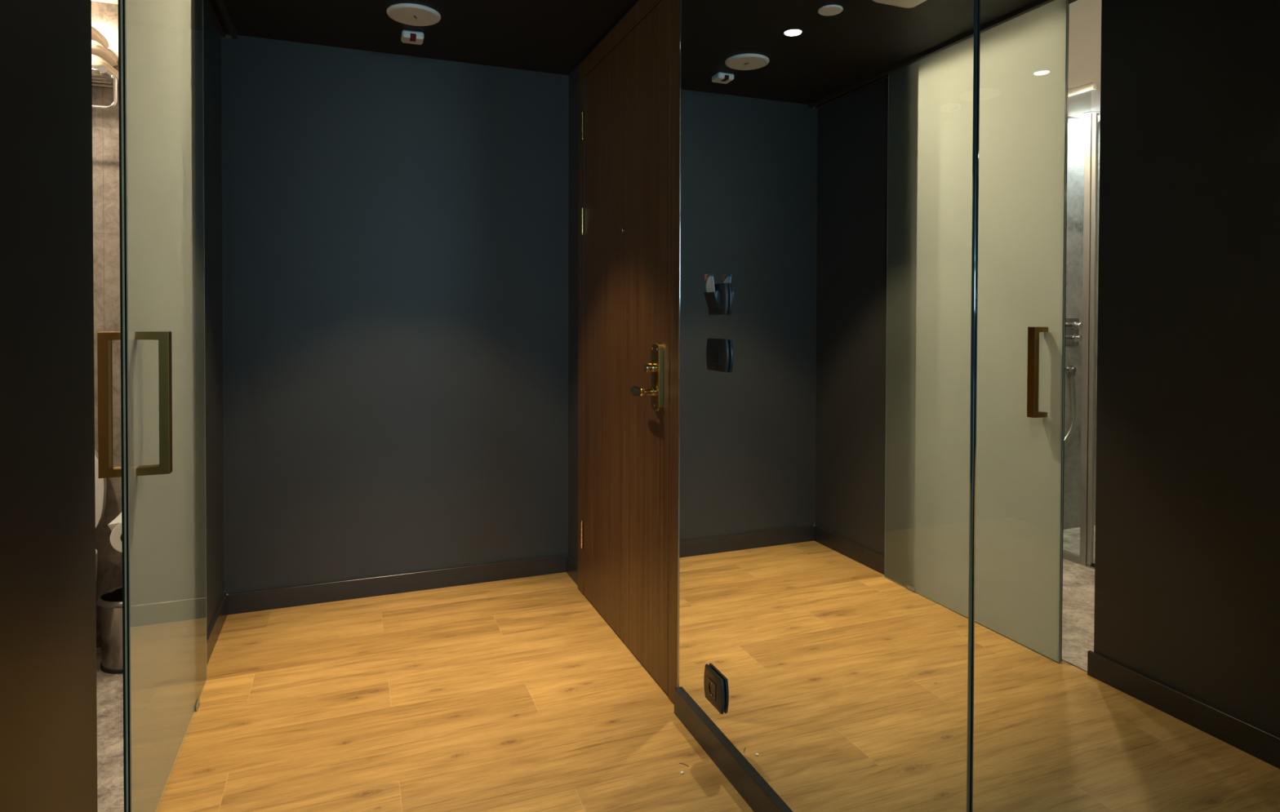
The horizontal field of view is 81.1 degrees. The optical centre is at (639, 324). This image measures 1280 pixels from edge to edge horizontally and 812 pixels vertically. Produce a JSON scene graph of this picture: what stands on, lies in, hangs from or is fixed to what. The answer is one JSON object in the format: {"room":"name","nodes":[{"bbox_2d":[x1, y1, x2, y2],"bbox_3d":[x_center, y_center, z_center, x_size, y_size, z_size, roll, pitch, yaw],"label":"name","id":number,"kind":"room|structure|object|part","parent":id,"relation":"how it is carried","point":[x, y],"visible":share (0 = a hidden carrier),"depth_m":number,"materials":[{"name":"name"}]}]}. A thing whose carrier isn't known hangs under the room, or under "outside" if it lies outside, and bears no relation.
{"room":"hotel room entryway","nodes":[
{"label":"hotel room entryway","id":0,"kind":"room"},
{"bbox_2d":[91,0,122,648],"bbox_3d":[-2.289,0.007,2.923,0.985,2.500,0.190,0,1,-21],"label":"wall","id":1,"kind":"structure","parent":0,"point":[104,16],"depth_m":2.90,"materials":[{"name":"stone"}]},
{"bbox_2d":[94,449,106,586],"bbox_3d":[-2.144,0.804,2.607,0.374,0.777,0.526,0,1,-21],"label":"toilet","id":2,"kind":"object","parent":1,"relation":"attached to","point":[100,484],"visible":0.06,"depth_m":2.83,"materials":[{"name":"white ceramic"}]},
{"bbox_3d":[-2.145,1.025,2.612,0.370,0.335,0.524,0,1,-21],"label":"bowl","id":3,"kind":"part","parent":2,"relation":"part of","materials":[{"name":"white ceramic"}]},
{"bbox_3d":[-2.216,0.625,2.792,0.372,0.424,0.091,0,1,-21],"label":"lid","id":4,"kind":"part","parent":2,"relation":"part of","materials":[{"name":"white ceramic"}]},
{"bbox_2d":[91,66,118,109],"bbox_3d":[-2.211,-0.854,2.699,0.589,0.143,0.258,0,1,-21],"label":"towel rack","id":5,"kind":"object","parent":1,"relation":"attached to","point":[104,71],"visible":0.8,"depth_m":2.72,"materials":[{"name":"grey metal"}]},
{"bbox_3d":[-2.189,-0.912,2.648,0.520,0.009,0.009,0,1,-21],"label":"shelf rail","id":6,"kind":"part","parent":5,"relation":"part of","materials":[{"name":"silver metal"}]},
{"bbox_3d":[-2.208,-0.913,2.696,0.520,0.009,0.009,0,1,-21],"label":"shelf rail","id":7,"kind":"part","parent":5,"relation":"part of","materials":[{"name":"silver metal"}]},
{"bbox_3d":[-2.226,-0.914,2.744,0.520,0.009,0.009,0,1,-21],"label":"shelf rail","id":8,"kind":"part","parent":5,"relation":"part of","materials":[{"name":"silver metal"}]},
{"bbox_3d":[-2.245,-0.915,2.793,0.520,0.009,0.009,0,1,-21],"label":"shelf rail","id":9,"kind":"part","parent":5,"relation":"part of","materials":[{"name":"silver metal"}]},
{"bbox_2d":[91,53,118,83],"bbox_3d":[-2.185,-0.950,2.713,0.480,0.060,0.220,0,1,-21],"label":"folded towel","id":10,"kind":"object","parent":5,"relation":"on","point":[96,61],"visible":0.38,"depth_m":2.71,"materials":[{"name":"white fabric"}]},
{"bbox_2d":[91,40,117,66],"bbox_3d":[-2.185,-1.008,2.712,0.460,0.054,0.220,0,1,-21],"label":"folded towel","id":11,"kind":"object","parent":10,"relation":"on","point":[97,49],"visible":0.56,"depth_m":2.74,"materials":[{"name":"white fabric"}]},
{"bbox_2d":[91,26,108,49],"bbox_3d":[-2.193,-1.065,2.708,0.422,0.060,0.220,0,1,-21],"label":"folded towel","id":12,"kind":"object","parent":11,"relation":"on","point":[96,35],"visible":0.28,"depth_m":2.75,"materials":[{"name":"white fabric"}]},
{"bbox_2d":[0,0,223,811],"bbox_3d":[-1.115,0.033,1.363,0.075,2.500,3.950,0,1,-21],"label":"wall","id":13,"kind":"structure","parent":0,"point":[48,707],"depth_m":1.38,"materials":[{"name":"grey paint"}]},
{"bbox_2d":[206,595,227,666],"bbox_3d":[-1.634,1.217,2.832,0.015,0.087,0.840,0,1,-21],"label":"baseboard","id":14,"kind":"structure","parent":13,"relation":"attached to","point":[214,631],"depth_m":2.97,"materials":[{"name":"grey paint"}]},
{"bbox_2d":[91,0,638,75],"bbox_3d":[-1.473,-1.246,1.257,4.088,0.060,4.050,0,1,-21],"label":"ceiling","id":15,"kind":"structure","parent":0,"point":[544,36],"depth_m":3.13,"materials":[{"name":"black paint"}]},
{"bbox_2d":[204,0,237,39],"bbox_3d":[-1.454,-1.224,2.418,0.064,0.018,1.700,0,1,-21],"label":"door track","id":16,"kind":"object","parent":15,"relation":"attached to","point":[218,10],"visible":1,"depth_m":3.01,"materials":[{"name":"brown metal"}]},
{"bbox_2d":[97,0,207,811],"bbox_3d":[-1.354,0.025,2.171,0.144,2.484,0.978,0,1,-21],"label":"door","id":17,"kind":"structure","parent":16,"relation":"hanging from","point":[162,472],"depth_m":1.98,"materials":[{"name":"clear glass"}]},
{"bbox_3d":[-1.244,0.189,1.773,0.060,0.342,0.033,0,1,-21],"label":"pull handle","id":18,"kind":"part","parent":17,"relation":"part of","materials":[{"name":"gold metal"}]},
{"bbox_3d":[-1.170,0.189,1.802,0.068,0.342,0.033,0,1,-21],"label":"pull handle","id":19,"kind":"part","parent":17,"relation":"part of","materials":[{"name":"gold metal"}]},
{"bbox_2d":[400,29,423,44],"bbox_3d":[-0.973,-1.227,3.200,0.089,0.033,0.086,0,1,-21],"label":"detector","id":20,"kind":"object","parent":15,"relation":"attached to","point":[411,37],"visible":1,"depth_m":3.17,"materials":[{"name":"white plastic"}]},
{"bbox_2d":[386,3,440,26],"bbox_3d":[-0.903,-1.232,2.989,0.208,0.015,0.208,0,1,-21],"label":"ceiling speaker","id":21,"kind":"object","parent":15,"relation":"attached to","point":[410,14],"visible":1,"depth_m":2.97,"materials":[{"name":"white plastic"}]},
{"bbox_2d":[391,8,436,25],"bbox_3d":[-0.903,-1.230,2.989,0.177,0.004,0.177,0,1,-21],"label":"grille","id":22,"kind":"object","parent":21,"relation":"attached to","point":[410,16],"depth_m":2.98,"materials":[{"name":"white plastic"}]},
{"bbox_2d":[221,35,568,594],"bbox_3d":[-1.096,0.002,3.542,1.738,2.500,0.100,0,1,-21],"label":"wall","id":23,"kind":"structure","parent":0,"point":[395,227],"depth_m":3.46,"materials":[{"name":"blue paint"}]},
{"bbox_2d":[223,554,568,614],"bbox_3d":[-1.079,1.209,3.506,1.538,0.087,0.015,0,1,-21],"label":"baseboard","id":24,"kind":"structure","parent":23,"relation":"attached to","point":[341,590],"depth_m":3.47,"materials":[{"name":"grey paint"}]},
{"bbox_2d":[96,572,753,811],"bbox_3d":[-0.847,1.339,-0.336,4.088,0.060,7.550,0,1,-21],"label":"floor","id":25,"kind":"structure","parent":0,"point":[513,695],"depth_m":2.42,"materials":[{"name":"brown wood"}]},
{"bbox_2d":[97,586,123,674],"bbox_3d":[-1.893,1.130,2.796,0.220,0.262,0.220,0,1,-21],"label":"waste bin","id":26,"kind":"object","parent":25,"relation":"on","point":[110,602],"visible":0.27,"depth_m":2.70,"materials":[{"name":"grey metal"}]},
{"bbox_2d":[195,698,199,712],"bbox_3d":[-1.469,1.256,2.465,0.024,0.020,0.052,0,1,-21],"label":"floor guide","id":27,"kind":"object","parent":25,"relation":"on","point":[197,704],"visible":0.48,"depth_m":2.46,"materials":[{"name":"metal"}]},
{"bbox_2d":[568,0,639,564],"bbox_3d":[1.034,0.055,0.320,0.100,2.500,7.450,0,1,-21],"label":"wall","id":28,"kind":"structure","parent":0,"point":[574,76],"depth_m":3.69,"materials":[{"name":"grey paint"}]},
{"bbox_2d":[565,555,577,586],"bbox_3d":[-0.323,1.209,3.665,0.015,0.087,0.237,0,1,-21],"label":"baseboard","id":29,"kind":"structure","parent":28,"relation":"attached to","point":[571,566],"depth_m":3.67,"materials":[{"name":"grey paint"}]},
{"bbox_2d":[577,0,679,705],"bbox_3d":[-0.102,0.029,2.972,0.099,2.466,1.175,0,1,-21],"label":"door","id":30,"kind":"structure","parent":28,"relation":"in","point":[629,83],"depth_m":2.86,"materials":[{"name":"brown wood"}]},
{"bbox_3d":[0.005,0.236,2.640,0.058,0.040,0.134,0,1,-21],"label":"lever handle","id":31,"kind":"part","parent":30,"relation":"part of","materials":[{"name":"gold metal"}]},
{"bbox_3d":[0.059,0.184,2.605,0.016,0.236,0.074,0,1,-21],"label":"lock plate","id":32,"kind":"part","parent":30,"relation":"part of","materials":[{"name":"gold metal"}]},
{"bbox_3d":[0.100,0.193,2.523,0.003,0.147,0.007,0,1,-21],"label":"strike plate","id":33,"kind":"part","parent":30,"relation":"part of","materials":[{"name":"gold metal"}]},
{"bbox_2d":[677,0,681,687],"bbox_3d":[0.129,-0.019,2.431,0.005,2.414,0.005,0,1,-21],"label":"trim","id":34,"kind":"structure","parent":28,"relation":"attached to","point":[680,0],"depth_m":2.43,"materials":[{"name":"silver metal"}]},
{"bbox_2d":[674,687,786,811],"bbox_3d":[0.588,1.248,1.277,0.045,0.084,2.521,0,1,-21],"label":"baseboard","id":35,"kind":"structure","parent":28,"relation":"attached to","point":[756,795],"depth_m":2.11,"materials":[{"name":"grey paint"}]},
{"bbox_2d":[679,0,978,811],"bbox_3d":[0.365,-0.011,1.861,0.030,2.415,1.227,0,1,-21],"label":"wall mirror","id":36,"kind":"object","parent":28,"relation":"attached to","point":[828,148],"visible":0.96,"depth_m":1.65,"materials":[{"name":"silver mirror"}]},
{"bbox_2d":[703,664,724,714],"bbox_3d":[0.216,1.067,2.190,0.015,0.100,0.120,0,1,-21],"label":"power socket","id":37,"kind":"object","parent":36,"relation":"attached to","point":[713,684],"visible":1,"depth_m":2.17,"materials":[{"name":"plastic"}]},
{"bbox_2d":[703,283,728,315],"bbox_3d":[0.215,-0.072,2.157,0.033,0.092,0.116,0,1,-21],"label":"card holder","id":38,"kind":"object","parent":36,"relation":"attached to","point":[717,301],"visible":0.92,"depth_m":2.13,"materials":[{"name":"plastic"}]},
{"bbox_2d":[704,273,715,292],"bbox_3d":[0.204,-0.104,2.167,0.013,0.084,0.054,0,1,-21],"label":"card","id":39,"kind":"object","parent":38,"relation":"in","point":[709,283],"visible":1,"depth_m":2.16,"materials":[{"name":"grey plastic"}]},
{"bbox_2d":[706,338,728,373],"bbox_3d":[0.223,0.089,2.164,0.014,0.094,0.132,0,1,-21],"label":"light switch","id":40,"kind":"object","parent":36,"relation":"attached to","point":[717,349],"visible":1,"depth_m":2.15,"materials":[{"name":"plastic"}]},
{"bbox_2d":[971,0,1279,811],"bbox_3d":[0.821,0.008,0.687,0.030,2.415,1.290,0,1,-21],"label":"wall mirror","id":41,"kind":"object","parent":28,"relation":"attached to","point":[1126,652],"visible":1,"depth_m":1.03,"materials":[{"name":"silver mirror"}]},
{"bbox_3d":[-1.628,0.645,2.462,0.064,0.046,0.122,0,1,-21],"label":"toilet paper holder","id":42,"kind":"object","parent":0,"visible":0},
{"bbox_2d":[107,512,122,552],"bbox_3d":[-1.641,0.657,2.418,0.108,0.139,0.100,0,1,-21],"label":"toilet roll","id":43,"kind":"object","parent":42,"relation":"on","point":[115,526],"visible":0.17,"depth_m":2.36,"materials":[{"name":"paper"}]}
]}

